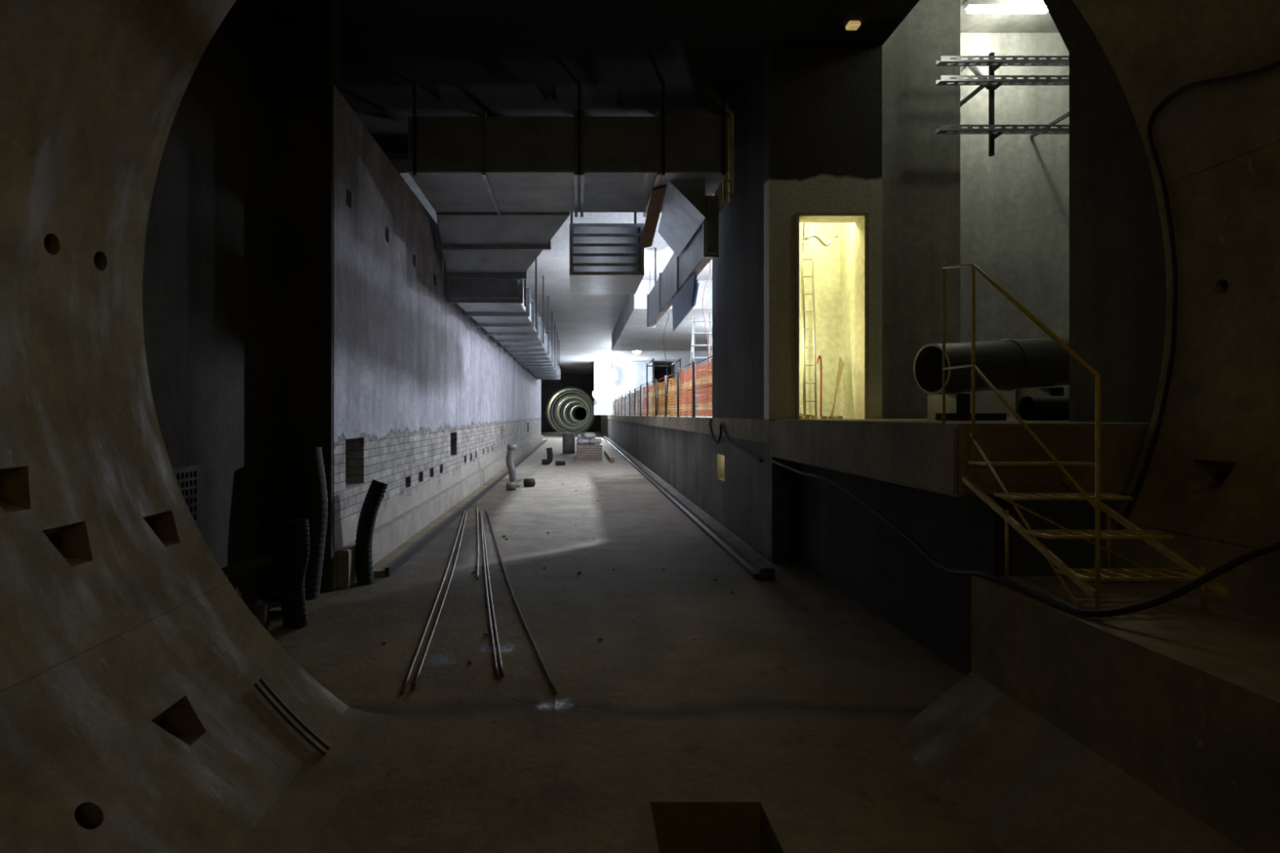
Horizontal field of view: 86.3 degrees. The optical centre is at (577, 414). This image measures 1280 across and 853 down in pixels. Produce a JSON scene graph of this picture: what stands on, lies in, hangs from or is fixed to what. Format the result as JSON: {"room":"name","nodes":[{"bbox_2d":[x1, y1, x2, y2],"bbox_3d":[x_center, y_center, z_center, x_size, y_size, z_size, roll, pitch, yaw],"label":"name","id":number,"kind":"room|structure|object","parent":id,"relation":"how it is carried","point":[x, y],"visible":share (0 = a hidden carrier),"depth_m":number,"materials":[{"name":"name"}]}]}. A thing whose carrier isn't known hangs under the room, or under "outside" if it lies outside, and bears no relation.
{"room":"underground passage","nodes":[
{"label":"underground passage","id":0,"kind":"room"},
{"bbox_2d":[142,0,273,604],"bbox_3d":[-2.780,-1.150,4.850,0.240,5.400,2.900,0,0,0],"label":"wall","id":1,"kind":"structure","parent":0,"point":[207,295],"depth_m":5.12,"materials":[{"name":"concrete"}]},
{"bbox_2d":[273,0,333,591],"bbox_3d":[-2.428,-1.150,5.973,0.545,5.400,0.045,0,0,0],"label":"wall","id":2,"kind":"structure","parent":0,"point":[303,29],"depth_m":5.95,"materials":[{"name":"concrete"}]},
{"bbox_2d":[333,0,340,93],"bbox_3d":[-2.450,-3.381,6.150,0.500,0.939,0.300,0,0,0],"label":"wall","id":3,"kind":"structure","parent":0,"point":[336,3],"depth_m":6.21,"materials":[{"name":"concrete"}]},
{"bbox_2d":[333,84,541,590],"bbox_3d":[-2.425,-0.680,23.000,0.550,4.460,34.000,0,0,0],"label":"wall","id":4,"kind":"structure","parent":0,"point":[424,401],"depth_m":7.99,"materials":[{"name":"paint"}]},
{"bbox_2d":[336,435,542,588],"bbox_3d":[-2.095,1.380,23.025,0.110,0.340,33.950,0,0,0],"label":"wall","id":5,"kind":"structure","parent":4,"relation":"attached to","point":[391,535],"depth_m":8.45,"materials":[{"name":"paint"}]},
{"bbox_2d":[389,159,712,373],"bbox_3d":[1.650,-3.650,35.100,10.100,0.200,50.200,0,0,0],"label":"ceiling","id":6,"kind":"structure","parent":0,"point":[584,324],"depth_m":21.39,"materials":[{"name":"concrete"}]},
{"bbox_2d":[446,257,560,379],"bbox_3d":[-1.491,-2.675,23.450,1.258,1.750,25.100,0,0,0],"label":"duct","id":7,"kind":"object","parent":6,"relation":"hanging from","point":[505,312],"visible":0.96,"depth_m":13.75,"materials":[{"name":"metal"}]},
{"bbox_2d":[592,360,602,399],"bbox_3d":[1.300,-2.283,44.745,0.666,2.533,0.170,0,0,0],"label":"floodlight","id":8,"kind":"object","parent":6,"relation":"hanging from","point":[597,393],"visible":1,"depth_m":44.66,"materials":[{"name":"metal"}]},
{"bbox_2d":[569,212,644,294],"bbox_3d":[0.430,-2.800,10.800,1.100,1.500,1.600,0,0,0],"label":"duct silencer","id":9,"kind":"object","parent":6,"relation":"hanging from","point":[606,259],"visible":0.94,"depth_m":10.16,"materials":[{"name":"metal"}]},
{"bbox_2d":[605,360,617,382],"bbox_3d":[2.250,-2.844,44.645,0.823,1.412,0.170,0,0,0],"label":"floodlight","id":10,"kind":"object","parent":6,"relation":"hanging from","point":[611,375],"visible":1,"depth_m":44.56,"materials":[{"name":"metal"}]},
{"bbox_2d":[594,361,652,414],"bbox_3d":[3.050,-1.750,45.200,3.900,3.560,0.130,0,0,0],"label":"sheet","id":11,"kind":"object","parent":6,"relation":"hanging from","point":[631,375],"visible":0.62,"depth_m":45.21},
{"bbox_2d":[611,280,712,351],"bbox_3d":[4.000,-3.175,24.000,5.000,0.750,12.000,0,0,0],"label":"wall","id":12,"kind":"structure","parent":6,"relation":"attached to","point":[630,332],"depth_m":22.37,"materials":[{"name":"concrete"}]},
{"bbox_2d":[646,195,718,328],"bbox_3d":[1.665,-2.740,11.950,0.190,1.620,7.100,0,0,0],"label":"duct","id":13,"kind":"object","parent":6,"relation":"hanging from","point":[702,247],"visible":0.85,"depth_m":10.18,"materials":[{"name":"metal"}]},
{"bbox_2d":[702,260,711,416],"bbox_3d":[2.339,-1.756,12.229,0.196,3.592,0.076,0,0,-34],"label":"hanging cable","id":14,"kind":"object","parent":6,"relation":"hanging from","point":[710,260],"visible":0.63,"depth_m":12.20,"materials":[{"name":"black rubber"}]},
{"bbox_2d":[541,373,600,431],"bbox_3d":[-0.600,-0.250,60.000,16.000,16.000,0.001,0,0,0],"label":"wall","id":15,"kind":"structure","parent":0,"point":[585,382],"depth_m":60.01,"materials":[{"name":"concrete"}]},
{"bbox_2d":[547,388,594,431],"bbox_3d":[2.867,-0.250,230.042,11.334,4.400,340.090,0,0,0],"label":"wall","id":16,"kind":"structure","parent":0,"point":[580,413],"depth_m":94.13,"materials":[{"name":"metal"}]},
{"bbox_2d":[546,386,595,431],"bbox_3d":[-0.600,-0.250,60.086,4.400,4.400,0.072,0,0,0],"label":"rib","id":17,"kind":"object","parent":16,"relation":"attached to","point":[555,393],"visible":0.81,"depth_m":60.05,"materials":[{"name":"metal"}]},
{"bbox_2d":[548,389,594,431],"bbox_3d":[-0.598,-0.250,66.095,4.400,4.400,0.079,0,0,0],"label":"rib","id":18,"kind":"object","parent":16,"relation":"attached to","point":[566,389],"visible":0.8,"depth_m":66.05,"materials":[{"name":"metal"}]},
{"bbox_2d":[551,391,592,431],"bbox_3d":[-0.590,-0.250,72.704,4.400,4.400,0.087,0,0,0],"label":"rib","id":19,"kind":"object","parent":16,"relation":"attached to","point":[566,392],"visible":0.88,"depth_m":72.66,"materials":[{"name":"metal"}]},
{"bbox_2d":[554,393,591,431],"bbox_3d":[-0.576,-0.250,79.975,4.400,4.400,0.096,0,0,0],"label":"rib","id":20,"kind":"object","parent":16,"relation":"attached to","point":[570,393],"visible":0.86,"depth_m":79.92,"materials":[{"name":"metal"}]},
{"bbox_2d":[340,0,919,152],"bbox_3d":[-0.110,-3.950,6.700,6.580,0.200,6.600,0,0,0],"label":"ceiling","id":21,"kind":"structure","parent":0,"point":[464,58],"depth_m":7.17,"materials":[{"name":"black concrete"}]},
{"bbox_2d":[408,83,728,217],"bbox_3d":[-0.115,-3.320,8.781,3.770,1.060,1.738,0,0,0],"label":"duct","id":22,"kind":"object","parent":21,"relation":"hanging from","point":[577,163],"visible":0.95,"depth_m":8.00,"materials":[{"name":"metal"}]},
{"bbox_2d":[435,212,569,279],"bbox_3d":[-1.115,-2.750,10.220,2.010,1.200,1.200,0,0,0],"label":"transition piece","id":23,"kind":"object","parent":22,"relation":"attached to","point":[474,245],"visible":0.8,"depth_m":10.11,"materials":[{"name":"metal"}]},
{"bbox_2d":[639,183,666,249],"bbox_3d":[1.000,-2.624,9.150,0.180,0.449,1.502,0,0,-1],"label":"plywood board","id":24,"kind":"object","parent":22,"relation":"hanging from","point":[658,193],"visible":1,"depth_m":9.02,"materials":[{"name":"wood"}]},
{"bbox_2d":[657,181,705,257],"bbox_3d":[1.340,-2.624,9.450,0.440,0.449,2.300,0,0,0],"label":"duct gusset","id":25,"kind":"object","parent":22,"relation":"attached to","point":[683,212],"visible":1,"depth_m":8.85,"materials":[{"name":"metal"}]},
{"bbox_2d":[722,115,731,203],"bbox_3d":[1.930,-3.300,8.800,0.100,1.100,0.080,0,0,0],"label":"ladder","id":26,"kind":"object","parent":21,"relation":"attached to","point":[729,181],"visible":0.58,"depth_m":8.76,"materials":[{"name":"metal"}]},
{"bbox_2d":[845,21,860,30],"bbox_3d":[2.710,-3.825,6.690,0.120,0.050,0.100,0,0,0],"label":"light","id":27,"kind":"object","parent":21,"relation":"attached to","point":[851,25],"visible":1,"depth_m":6.66,"materials":[{"name":"yellow"}]},
{"bbox_2d":[260,431,1004,852],"bbox_3d":[-0.350,1.775,28.000,6.100,0.450,64.000,0,0,0],"label":"floor","id":28,"kind":"structure","parent":0,"point":[790,643],"depth_m":3.80,"materials":[{"name":"concrete"}]},
{"bbox_2d":[172,464,199,530],"bbox_3d":[-2.647,0.950,4.500,0.015,1.200,0.500,0,0,0],"label":"grate","id":29,"kind":"object","parent":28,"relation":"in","point":[192,488],"visible":0.21,"depth_m":4.66,"materials":[{"name":"grey metal"}]},
{"bbox_2d":[228,581,270,630],"bbox_3d":[-2.292,1.316,4.335,0.590,0.468,1.016,0,0,0],"label":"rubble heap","id":30,"kind":"object","parent":28,"relation":"on","point":[260,609],"visible":0.06,"depth_m":4.46,"materials":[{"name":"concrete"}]},
{"bbox_2d":[221,555,271,575],"bbox_3d":[-2.375,1.030,4.275,0.045,0.085,1.053,0,0,25],"label":"plank","id":31,"kind":"object","parent":30,"relation":"on","point":[259,562],"visible":0.36,"depth_m":4.57,"materials":[{"name":"wood"}]},
{"bbox_2d":[269,609,282,617],"bbox_3d":[-2.400,1.520,5.185,0.406,0.043,0.043,0,0,-10],"label":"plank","id":32,"kind":"object","parent":28,"relation":"on","point":[273,613],"visible":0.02,"depth_m":5.18,"materials":[{"name":"wood"}]},
{"bbox_2d":[279,519,310,628],"bbox_3d":[-2.080,1.164,5.001,0.207,0.790,0.200,0,0,-38],"label":"corrugated hose","id":33,"kind":"object","parent":28,"relation":"on","point":[293,571],"visible":1,"depth_m":4.93,"materials":[{"name":"plastic"}]},
{"bbox_2d":[234,706,392,852],"bbox_3d":[-1.082,1.530,-0.250,0.263,0.080,7.500,0,0,0],"label":"floor","id":34,"kind":"structure","parent":28,"relation":"on","point":[296,819],"depth_m":2.77,"materials":[{"name":"concrete"}]},
{"bbox_2d":[253,682,326,755],"bbox_3d":[-1.291,1.365,3.049,0.355,0.302,0.018,0,0,10],"label":"bent rebar","id":35,"kind":"object","parent":34,"relation":"on","point":[258,687],"visible":1,"depth_m":3.04,"materials":[{"name":"metal"}]},
{"bbox_2d":[258,678,330,750],"bbox_3d":[-1.291,1.365,3.099,0.355,0.302,0.018,0,0,10],"label":"bent rebar","id":36,"kind":"object","parent":34,"relation":"on","point":[261,681],"visible":1,"depth_m":3.09,"materials":[{"name":"metal"}]},
{"bbox_2d":[298,447,328,600],"bbox_3d":[-2.250,0.918,5.771,0.246,1.282,0.233,0,0,7],"label":"corrugated hose","id":37,"kind":"object","parent":28,"relation":"on","point":[316,500],"visible":0.8,"depth_m":5.71,"materials":[{"name":"grey plastic"}]},
{"bbox_2d":[355,479,388,584],"bbox_3d":[-1.917,1.083,6.320,0.294,0.960,0.210,0,0,-42],"label":"corrugated hose","id":38,"kind":"object","parent":28,"relation":"on","point":[373,499],"visible":1,"depth_m":6.24,"materials":[{"name":"plastic"}]},
{"bbox_2d":[400,510,465,694],"bbox_3d":[-1.381,1.538,7.377,0.043,0.017,7.300,0,0,-7],"label":"steel rebar","id":39,"kind":"object","parent":28,"relation":"on","point":[448,565],"visible":0.98,"depth_m":4.99,"materials":[{"name":"metal"}]},
{"bbox_2d":[411,511,466,691],"bbox_3d":[-1.319,1.538,7.302,0.059,0.017,7.050,0,0,-7],"label":"steel rebar","id":40,"kind":"object","parent":28,"relation":"on","point":[453,569],"visible":1,"depth_m":5.03,"materials":[{"name":"metal"}]},
{"bbox_2d":[373,439,546,576],"bbox_3d":[-1.940,1.525,23.250,0.200,0.050,33.500,0,0,0],"label":"curb","id":41,"kind":"structure","parent":28,"relation":"on","point":[379,568],"depth_m":8.81,"materials":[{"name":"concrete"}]},
{"bbox_2d":[476,506,479,579],"bbox_3d":[-1.298,1.538,8.831,0.026,0.017,4.994,0,0,-8],"label":"steel rebar","id":42,"kind":"object","parent":28,"relation":"on","point":[477,562],"visible":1,"depth_m":7.74,"materials":[{"name":"metal"}]},
{"bbox_2d":[480,511,498,678],"bbox_3d":[-1.012,1.538,7.389,0.034,0.017,6.904,0,0,-9],"label":"steel rebar","id":43,"kind":"object","parent":28,"relation":"on","point":[484,564],"visible":1,"depth_m":5.25,"materials":[{"name":"metal"}]},
{"bbox_2d":[480,511,504,677],"bbox_3d":[-0.981,1.538,7.349,0.030,0.017,6.785,0,0,-9],"label":"steel rebar","id":44,"kind":"object","parent":28,"relation":"on","point":[487,569],"visible":1,"depth_m":5.26,"materials":[{"name":"metal"}]},
{"bbox_2d":[506,482,515,490],"bbox_3d":[-1.365,1.470,13.925,0.177,0.159,0.160,0,0,-16],"label":"coupling","id":45,"kind":"object","parent":28,"relation":"on","point":[509,486],"visible":1,"depth_m":13.87,"materials":[{"name":"metal"}]},
{"bbox_2d":[506,444,519,487],"bbox_3d":[-1.387,1.097,14.595,0.273,0.914,0.255,0,0,-34],"label":"vent pipe","id":46,"kind":"object","parent":28,"relation":"on","point":[511,448],"visible":0.91,"depth_m":14.53,"materials":[{"name":"metal"}]},
{"bbox_2d":[485,510,557,694],"bbox_3d":[-0.815,1.538,7.320,0.067,0.017,7.275,0,0,-11],"label":"steel rebar","id":47,"kind":"object","parent":28,"relation":"on","point":[507,580],"visible":1,"depth_m":4.94,"materials":[{"name":"metal"}]},
{"bbox_2d":[523,478,535,487],"bbox_3d":[-1.035,1.460,14.550,0.197,0.178,0.180,0,0,-30],"label":"coupling","id":48,"kind":"object","parent":28,"relation":"on","point":[527,482],"visible":1,"depth_m":14.49,"materials":[{"name":"black rubber"}]},
{"bbox_2d":[542,447,552,464],"bbox_3d":[-0.931,1.289,21.000,0.342,0.542,0.180,0,0,0],"label":"pipe elbow","id":49,"kind":"object","parent":28,"relation":"on","point":[548,460],"visible":1,"depth_m":20.93,"materials":[{"name":"black rubber"}]},
{"bbox_2d":[562,433,575,453],"bbox_3d":[-0.350,1.150,27.000,0.527,0.800,0.527,0,0,0],"label":"drum","id":50,"kind":"object","parent":28,"relation":"on","point":[568,439],"visible":1,"depth_m":26.78,"materials":[{"name":"metal"}]},
{"bbox_2d":[576,444,602,460],"bbox_3d":[0.395,1.290,23.550,0.890,0.520,0.900,0,0,0],"label":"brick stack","id":51,"kind":"object","parent":28,"relation":"on","point":[584,451],"visible":1,"depth_m":23.10,"materials":[{"name":"brick"}]},
{"bbox_2d":[604,449,614,462],"bbox_3d":[1.125,1.475,24.500,0.150,0.150,5.000,0,0,0],"label":"timber beam","id":52,"kind":"structure","parent":28,"relation":"on","point":[607,454],"depth_m":23.30,"materials":[{"name":"wood"}]},
{"bbox_2d":[596,431,774,579],"bbox_3d":[1.790,1.500,33.200,0.140,0.100,53.600,0,0,0],"label":"rail","id":53,"kind":"object","parent":28,"relation":"on","point":[766,571],"depth_m":8.63,"materials":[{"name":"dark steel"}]},
{"bbox_2d":[600,417,786,563],"bbox_3d":[2.105,0.925,33.550,0.150,1.250,52.900,0,0,0],"label":"wall","id":54,"kind":"structure","parent":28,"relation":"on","point":[745,495],"depth_m":9.45,"materials":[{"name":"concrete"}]},
{"bbox_2d":[0,0,1279,852],"bbox_3d":[0.395,-0.610,-0.250,5.870,5.870,7.500,0,0,0],"label":"wall","id":55,"kind":"structure","parent":0,"point":[134,718],"depth_m":2.94,"materials":[{"name":"concrete"}]},
{"bbox_2d":[891,576,1279,852],"bbox_3d":[2.060,1.315,-0.360,1.120,1.070,7.280,0,0,0],"label":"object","id":56,"kind":"structure","parent":55,"relation":"attached to","point":[1156,729],"depth_m":2.42,"materials":[{"name":"concrete"}]},
{"bbox_2d":[770,459,1279,617],"bbox_3d":[2.006,0.531,4.363,0.587,0.585,5.048,0,0,-7],"label":"power cable","id":57,"kind":"object","parent":56,"relation":"on","point":[1274,546],"visible":1,"depth_m":2.58,"materials":[{"name":"black rubber"}]},
{"bbox_2d":[942,263,1228,609],"bbox_3d":[2.280,-0.020,3.195,0.540,1.599,1.126,0,0,0],"label":"stair","id":58,"kind":"structure","parent":56,"relation":"on","point":[1188,572],"depth_m":3.04,"materials":[{"name":"paint"}]},
{"bbox_2d":[1115,60,1279,529],"bbox_3d":[2.867,-0.468,2.824,0.315,2.145,1.251,0,0,0],"label":"cable","id":59,"kind":"object","parent":55,"relation":"attached to","point":[1162,177],"visible":0.96,"depth_m":3.42,"materials":[{"name":"black rubber"}]},
{"bbox_2d":[653,351,711,415],"bbox_3d":[6.600,-1.750,34.600,0.200,3.600,50.800,0,0,0],"label":"railing","id":60,"kind":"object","parent":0,"point":[685,360],"depth_m":41.99,"materials":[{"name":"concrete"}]},
{"bbox_2d":[671,271,699,331],"bbox_3d":[1.720,-1.690,11.100,0.220,0.521,3.600,0,0,0],"label":"duct","id":61,"kind":"object","parent":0,"point":[685,300],"visible":1,"depth_m":10.38,"materials":[{"name":"metal"}]},
{"bbox_2d":[713,150,733,213],"bbox_3d":[2.590,-3.350,9.940,1.180,0.999,0.080,0,0,0],"label":"wall","id":62,"kind":"structure","parent":0,"point":[718,192],"depth_m":9.90,"materials":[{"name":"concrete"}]},
{"bbox_2d":[712,149,764,418],"bbox_3d":[2.075,-1.400,8.700,0.150,2.900,2.800,0,0,0],"label":"wall","id":63,"kind":"structure","parent":0,"point":[738,271],"depth_m":8.38,"materials":[{"name":"concrete"}]},
{"bbox_2d":[764,45,882,419],"bbox_3d":[2.590,-1.900,7.200,1.180,3.900,0.200,0,0,0],"label":"wall","id":64,"kind":"structure","parent":63,"relation":"in","point":[823,104],"depth_m":7.10,"materials":[{"name":"concrete"}]},
{"bbox_2d":[795,212,869,419],"bbox_3d":[2.652,-1.025,7.195,0.755,2.150,0.250,0,0,0],"label":"door frame","id":65,"kind":"structure","parent":64,"relation":"attached to","point":[861,220],"depth_m":7.10,"materials":[{"name":"concrete"}]},
{"bbox_2d":[733,56,764,191],"bbox_3d":[2.590,-3.350,8.000,1.180,0.999,1.400,0,0,0],"label":"wall","id":66,"kind":"structure","parent":0,"point":[748,116],"depth_m":7.90,"materials":[{"name":"concrete"}]},
{"bbox_2d":[786,460,800,564],"bbox_3d":[2.240,0.995,7.050,0.120,1.110,0.100,0,0,0],"label":"wall","id":67,"kind":"structure","parent":0,"point":[793,478],"depth_m":7.00,"materials":[{"name":"concrete"}]},
{"bbox_2d":[799,222,840,418],"bbox_3d":[2.665,-1.400,9.060,1.030,2.900,2.080,0,0,0],"label":"wall","id":68,"kind":"structure","parent":0,"point":[827,260],"depth_m":8.02,"materials":[{"name":"paint"}]},
{"bbox_2d":[804,234,839,246],"bbox_3d":[2.773,-1.980,7.625,0.748,0.211,0.099,0,0,-43],"label":"conduit","id":69,"kind":"object","parent":68,"relation":"attached to","point":[815,236],"visible":1,"depth_m":7.54,"materials":[{"name":"metal"}]},
{"bbox_2d":[840,222,854,418],"bbox_3d":[3.140,-1.400,7.660,0.080,2.900,0.720,0,0,0],"label":"wall","id":70,"kind":"structure","parent":0,"point":[847,229],"depth_m":7.80,"materials":[{"name":"paint"}]},
{"bbox_2d":[600,414,1150,497],"bbox_3d":[5.500,0.245,31.800,7.000,0.390,56.400,0,0,0],"label":"platform","id":71,"kind":"structure","parent":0,"point":[933,455],"depth_m":3.77,"materials":[{"name":"concrete"}]},
{"bbox_2d":[617,394,622,415],"bbox_3d":[2.091,-0.459,33.219,0.074,1.019,2.548,0,0,0],"label":"barrier","id":72,"kind":"object","parent":71,"relation":"on","point":[619,397],"visible":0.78,"depth_m":33.95,"materials":[{"name":"metal"}]},
{"bbox_2d":[625,390,631,415],"bbox_3d":[2.091,-0.464,28.137,0.074,1.028,2.359,0,0,0],"label":"barrier","id":73,"kind":"object","parent":71,"relation":"on","point":[627,406],"visible":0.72,"depth_m":28.60,"materials":[{"name":"metal"}]},
{"bbox_2d":[629,390,636,415],"bbox_3d":[2.091,-0.441,25.736,0.074,0.982,2.269,0,0,0],"label":"barrier","id":74,"kind":"object","parent":71,"relation":"on","point":[632,396],"visible":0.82,"depth_m":26.05,"materials":[{"name":"metal"}]},
{"bbox_2d":[634,385,640,416],"bbox_3d":[2.091,-0.448,23.422,0.074,0.996,2.183,0,0,0],"label":"barrier","id":75,"kind":"object","parent":71,"relation":"on","point":[637,392],"visible":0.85,"depth_m":23.64,"materials":[{"name":"metal"}]},
{"bbox_2d":[640,381,648,416],"bbox_3d":[2.091,-0.463,21.192,0.074,1.026,2.100,0,0,0],"label":"barrier","id":76,"kind":"object","parent":71,"relation":"on","point":[644,400],"visible":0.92,"depth_m":21.29,"materials":[{"name":"metal"}]},
{"bbox_2d":[647,378,657,416],"bbox_3d":[2.091,-0.450,19.043,0.074,1.000,2.021,0,0,0],"label":"barrier","id":77,"kind":"object","parent":71,"relation":"on","point":[651,388],"visible":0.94,"depth_m":19.16,"materials":[{"name":"metal"}]},
{"bbox_2d":[655,375,665,416],"bbox_3d":[2.091,-0.434,16.973,0.074,0.968,1.944,0,0,0],"label":"barrier","id":78,"kind":"object","parent":71,"relation":"on","point":[661,386],"visible":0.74,"depth_m":17.20,"materials":[{"name":"plastic"}]},
{"bbox_2d":[646,358,680,416],"bbox_3d":[2.950,-0.900,23.500,0.950,1.900,2.050,0,0,0],"label":"frame","id":79,"kind":"object","parent":71,"relation":"on","point":[652,360],"visible":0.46,"depth_m":22.49,"materials":[{"name":"metal"}]},
{"bbox_2d":[665,370,680,417],"bbox_3d":[2.091,-0.430,14.977,0.074,0.960,1.871,0,0,0],"label":"barrier","id":80,"kind":"object","parent":71,"relation":"on","point":[672,408],"visible":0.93,"depth_m":15.06,"materials":[{"name":"plastic"}]},
{"bbox_2d":[677,360,696,417],"bbox_3d":[2.091,-0.458,13.054,0.074,1.016,1.800,0,0,0],"label":"barrier","id":81,"kind":"object","parent":71,"relation":"on","point":[686,377],"visible":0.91,"depth_m":13.13,"materials":[{"name":"plastic"}]},
{"bbox_2d":[685,311,712,417],"bbox_3d":[2.849,-1.150,15.699,0.588,2.411,1.478,0,0,4],"label":"step ladder","id":82,"kind":"object","parent":71,"relation":"on","point":[693,332],"visible":0.45,"depth_m":15.47,"materials":[{"name":"metal"}]},
{"bbox_2d":[693,355,712,417],"bbox_3d":[2.091,-0.442,11.200,0.074,0.984,1.732,0,0,0],"label":"barrier","id":83,"kind":"object","parent":71,"relation":"on","point":[704,372],"visible":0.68,"depth_m":11.36,"materials":[{"name":"plastic"}]},
{"bbox_2d":[709,418,762,462],"bbox_3d":[2.076,0.260,8.781,0.264,0.511,2.965,0,0,0],"label":"hose","id":84,"kind":"object","parent":71,"relation":"on","point":[722,426],"visible":0.9,"depth_m":9.03,"materials":[{"name":"rubber"}]},
{"bbox_2d":[800,222,817,415],"bbox_3d":[2.580,-1.080,7.600,0.164,2.242,0.224,0,0,0],"label":"ladder","id":85,"kind":"object","parent":71,"relation":"on","point":[801,224],"visible":0.89,"depth_m":7.59,"materials":[{"name":"metal"}]},
{"bbox_2d":[816,355,822,416],"bbox_3d":[2.701,-0.305,7.600,0.061,0.711,0.020,0,0,0],"label":"red standpipe","id":86,"kind":"object","parent":71,"relation":"on","point":[819,357],"visible":0.95,"depth_m":7.59,"materials":[{"name":"metal"}]},
{"bbox_2d":[830,363,844,416],"bbox_3d":[2.865,-0.265,7.510,0.293,0.617,0.018,0,0,-41],"label":"batten","id":87,"kind":"object","parent":71,"relation":"on","point":[842,363],"visible":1,"depth_m":7.50,"materials":[{"name":"wood"}]},
{"bbox_2d":[882,0,959,418],"bbox_3d":[3.805,-2.500,8.274,1.170,5.100,1.448,0,0,0],"label":"wall pier","id":88,"kind":"object","parent":71,"relation":"on","point":[921,166],"visible":0.39,"depth_m":7.80,"materials":[{"name":"concrete"}]},
{"bbox_2d":[927,393,970,419],"bbox_3d":[3.350,-0.066,6.150,0.120,0.230,0.500,0,0,0],"label":"block","id":89,"kind":"object","parent":71,"relation":"on","point":[954,402],"visible":0.66,"depth_m":6.01,"materials":[{"name":"concrete"}]},
{"bbox_2d":[935,413,1006,420],"bbox_3d":[3.125,0.019,5.400,0.550,0.059,0.100,0,0,-9],"label":"plank","id":90,"kind":"object","parent":71,"relation":"on","point":[948,416],"visible":0.77,"depth_m":5.36,"materials":[{"name":"wood"}]},
{"bbox_2d":[1015,387,1063,419],"bbox_3d":[4.300,-0.097,6.340,0.120,0.292,0.500,0,0,0],"label":"block","id":91,"kind":"object","parent":71,"relation":"on","point":[1020,393],"visible":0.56,"depth_m":6.30,"materials":[{"name":"concrete"}]},
{"bbox_2d":[913,336,1069,394],"bbox_3d":[4.260,-0.479,6.250,2.363,0.606,0.472,0,0,-12],"label":"pipe","id":92,"kind":"object","parent":91,"relation":"on","point":[1007,364],"visible":0.5,"depth_m":5.99,"materials":[{"name":"metal"}]},
{"bbox_2d":[1018,395,1069,420],"bbox_3d":[4.425,-0.050,5.570,1.553,0.200,0.200,0,0,-4],"label":"pipe","id":93,"kind":"object","parent":71,"relation":"on","point":[1030,407],"visible":0.38,"depth_m":5.46,"materials":[{"name":"black metal"}]},
{"bbox_2d":[800,462,1013,675],"bbox_3d":[2.350,0.995,5.425,0.100,1.110,3.350,0,0,0],"label":"wall","id":94,"kind":"structure","parent":0,"point":[844,544],"depth_m":4.77,"materials":[{"name":"concrete"}]},
{"bbox_2d":[960,0,1058,32],"bbox_3d":[6.090,-5.150,6.700,5.820,0.200,6.600,0,0,0],"label":"ceiling","id":95,"kind":"structure","parent":0,"point":[969,23],"depth_m":8.78,"materials":[{"name":"concrete"}]},
{"bbox_2d":[964,0,1048,13],"bbox_3d":[5.250,-4.980,8.300,1.000,0.140,0.100,0,0,0],"label":"light","id":96,"kind":"object","parent":95,"relation":"attached to","point":[973,6],"visible":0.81,"depth_m":8.27,"materials":[{"name":"white"}]},
{"bbox_2d":[960,32,1069,417],"bbox_3d":[6.090,-2.500,9.100,5.820,5.100,0.200,0,0,0],"label":"wall","id":97,"kind":"structure","parent":0,"point":[1015,201],"depth_m":9.00,"materials":[{"name":"grey concrete"}]},
{"bbox_2d":[960,52,1002,156],"bbox_3d":[4.840,-3.755,8.137,0.686,1.849,1.715,0,0,0],"label":"bracket","id":98,"kind":"object","parent":97,"relation":"attached to","point":[974,69],"visible":0.73,"depth_m":7.42,"materials":[{"name":"metal"}]},
{"bbox_2d":[935,55,1069,66],"bbox_3d":[5.250,-3.820,7.353,2.700,0.060,0.105,0,0,0],"label":"cable tray","id":99,"kind":"object","parent":98,"relation":"on","point":[945,60],"visible":0.59,"depth_m":7.30,"materials":[{"name":"metal"}]},
{"bbox_2d":[935,75,1069,85],"bbox_3d":[5.250,-3.610,7.353,2.700,0.060,0.105,0,0,0],"label":"cable tray","id":100,"kind":"object","parent":98,"relation":"on","point":[945,80],"visible":0.52,"depth_m":7.30,"materials":[{"name":"metal"}]},
{"bbox_2d":[935,124,1069,133],"bbox_3d":[5.250,-3.080,7.353,2.700,0.060,0.105,0,0,0],"label":"cable tray","id":101,"kind":"object","parent":98,"relation":"on","point":[944,129],"visible":0.53,"depth_m":7.30,"materials":[{"name":"metal"}]},
{"bbox_2d":[1030,111,1069,138],"bbox_3d":[6.310,-3.755,8.137,0.686,1.849,1.715,0,0,0],"label":"bracket","id":102,"kind":"object","parent":97,"relation":"attached to","point":[1067,114],"visible":0.05,"depth_m":8.49,"materials":[{"name":"metal"}]},
{"bbox_2d":[1043,0,1093,52],"bbox_3d":[3.300,-3.250,4.240,0.600,1.200,1.480,0,0,0],"label":"wall","id":103,"kind":"structure","parent":0,"point":[1072,26],"depth_m":4.88,"materials":[{"name":"concrete"}]},
{"bbox_2d":[1069,34,1166,422],"bbox_3d":[3.750,-1.900,4.240,0.300,3.900,1.480,0,0,0],"label":"wall","id":104,"kind":"structure","parent":0,"point":[1117,289],"depth_m":4.61,"materials":[{"name":"concrete"}]},
{"bbox_3d":[2.650,-2.375,7.660,0.900,0.150,0.720,0,0,0],"label":"ceiling","id":105,"kind":"structure","parent":0,"visible":0},
{"bbox_2d":[799,222,812,415],"bbox_3d":[2.595,-1.116,7.774,0.153,2.349,0.182,0,0,-21],"label":"loose cable","id":106,"kind":"object","parent":105,"relation":"hanging from","point":[803,223],"visible":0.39,"depth_m":7.85,"materials":[{"name":"black rubber"}]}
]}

